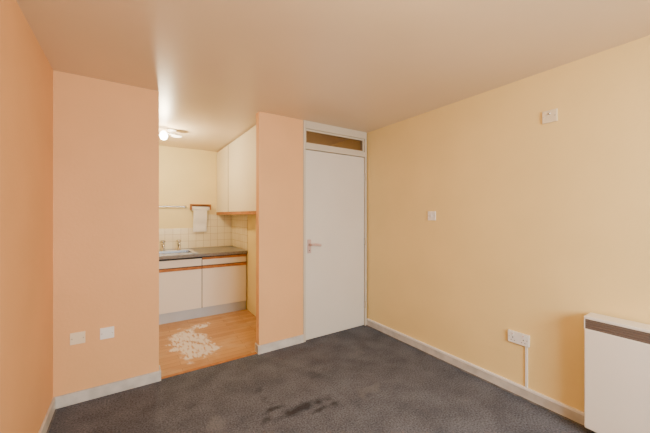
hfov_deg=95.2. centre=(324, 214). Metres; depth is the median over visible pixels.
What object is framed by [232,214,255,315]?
wall
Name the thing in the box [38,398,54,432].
baseboard
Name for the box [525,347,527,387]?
cable trunking
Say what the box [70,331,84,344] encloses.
plate
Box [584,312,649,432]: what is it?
heater
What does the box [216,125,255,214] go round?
upper cabinet
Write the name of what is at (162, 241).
tap
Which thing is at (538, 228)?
wall
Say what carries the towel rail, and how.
attached to the wall at (187, 177)
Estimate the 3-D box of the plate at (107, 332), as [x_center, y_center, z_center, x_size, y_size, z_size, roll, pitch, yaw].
[-1.665,0.901,2.269,0.088,0.086,0.011,0,0,-33]
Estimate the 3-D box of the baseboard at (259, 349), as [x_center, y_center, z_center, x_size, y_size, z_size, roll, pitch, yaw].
[-0.470,1.331,3.098,0.512,0.085,0.095,0,0,-33]
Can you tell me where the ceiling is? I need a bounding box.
[16,0,649,151]
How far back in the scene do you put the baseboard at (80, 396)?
2.26 m
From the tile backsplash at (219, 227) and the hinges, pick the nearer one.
the hinges
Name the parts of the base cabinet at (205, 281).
drawer, door pull, door, drawer pull, drawer, door pull, door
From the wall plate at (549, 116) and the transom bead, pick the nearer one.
the wall plate at (549, 116)
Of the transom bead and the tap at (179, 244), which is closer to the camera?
the transom bead
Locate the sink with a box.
[159,249,197,254]
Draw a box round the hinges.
[364,173,365,307]
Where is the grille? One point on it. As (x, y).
(628, 331)
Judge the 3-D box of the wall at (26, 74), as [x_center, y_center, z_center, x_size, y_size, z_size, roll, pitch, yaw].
[-0.852,0.174,0.377,0.100,2.400,4.265,0,0,-33]
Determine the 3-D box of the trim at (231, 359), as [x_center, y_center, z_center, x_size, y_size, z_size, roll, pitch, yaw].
[-1.031,1.371,2.725,0.836,0.005,0.033,0,0,-33]
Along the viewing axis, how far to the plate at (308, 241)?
3.25 m
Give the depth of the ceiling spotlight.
3.51 m
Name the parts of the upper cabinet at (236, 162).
door, door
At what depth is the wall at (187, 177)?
4.56 m
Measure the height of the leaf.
2.078 m
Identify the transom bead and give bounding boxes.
[306,129,363,151]
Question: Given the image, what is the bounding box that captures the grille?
[585,319,649,343]
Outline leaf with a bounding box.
[306,150,363,339]
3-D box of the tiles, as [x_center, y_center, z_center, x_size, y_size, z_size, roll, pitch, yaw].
[-1.335,0.253,4.622,0.008,0.518,0.792,0,0,-33]
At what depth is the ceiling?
1.83 m
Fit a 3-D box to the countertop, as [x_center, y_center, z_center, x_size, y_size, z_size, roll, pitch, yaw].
[-2.113,0.533,4.102,1.856,0.038,0.798,0,0,-33]
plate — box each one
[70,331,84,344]
[100,326,113,339]
[307,239,310,252]
[542,108,557,123]
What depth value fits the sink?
4.23 m
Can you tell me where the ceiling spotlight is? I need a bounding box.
[159,128,181,139]
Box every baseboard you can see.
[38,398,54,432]
[53,365,160,408]
[255,334,303,354]
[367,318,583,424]
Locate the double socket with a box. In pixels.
[508,329,529,347]
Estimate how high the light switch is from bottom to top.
0.088 m
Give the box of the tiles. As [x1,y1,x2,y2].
[232,215,247,249]
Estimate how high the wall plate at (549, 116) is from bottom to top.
0.087 m
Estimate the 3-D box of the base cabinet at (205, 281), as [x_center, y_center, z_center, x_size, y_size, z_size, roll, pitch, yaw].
[-2.113,0.868,4.102,1.856,1.013,0.798,0,0,-33]
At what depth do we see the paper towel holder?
4.62 m
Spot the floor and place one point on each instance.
(360, 379)
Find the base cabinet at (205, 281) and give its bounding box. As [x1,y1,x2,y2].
[159,240,246,324]
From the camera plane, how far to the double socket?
2.24 m
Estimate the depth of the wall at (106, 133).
2.33 m
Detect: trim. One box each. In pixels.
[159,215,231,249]
[161,352,256,378]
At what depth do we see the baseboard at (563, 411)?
2.42 m
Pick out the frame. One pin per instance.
(310, 125)
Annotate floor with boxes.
[49,309,593,432]
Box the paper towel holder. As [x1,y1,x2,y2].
[190,204,210,231]
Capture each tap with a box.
[160,240,165,250]
[176,240,180,249]
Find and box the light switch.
[428,211,435,219]
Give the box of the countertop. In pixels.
[159,246,246,259]
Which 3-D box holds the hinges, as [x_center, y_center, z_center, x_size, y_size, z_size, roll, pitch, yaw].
[0.492,0.319,3.686,0.012,1.670,0.020,0,0,-33]
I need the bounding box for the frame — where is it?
[303,120,366,341]
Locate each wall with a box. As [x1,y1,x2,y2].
[0,0,52,432]
[53,70,302,396]
[159,145,219,249]
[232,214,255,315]
[331,35,649,411]
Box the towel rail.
[159,205,186,207]

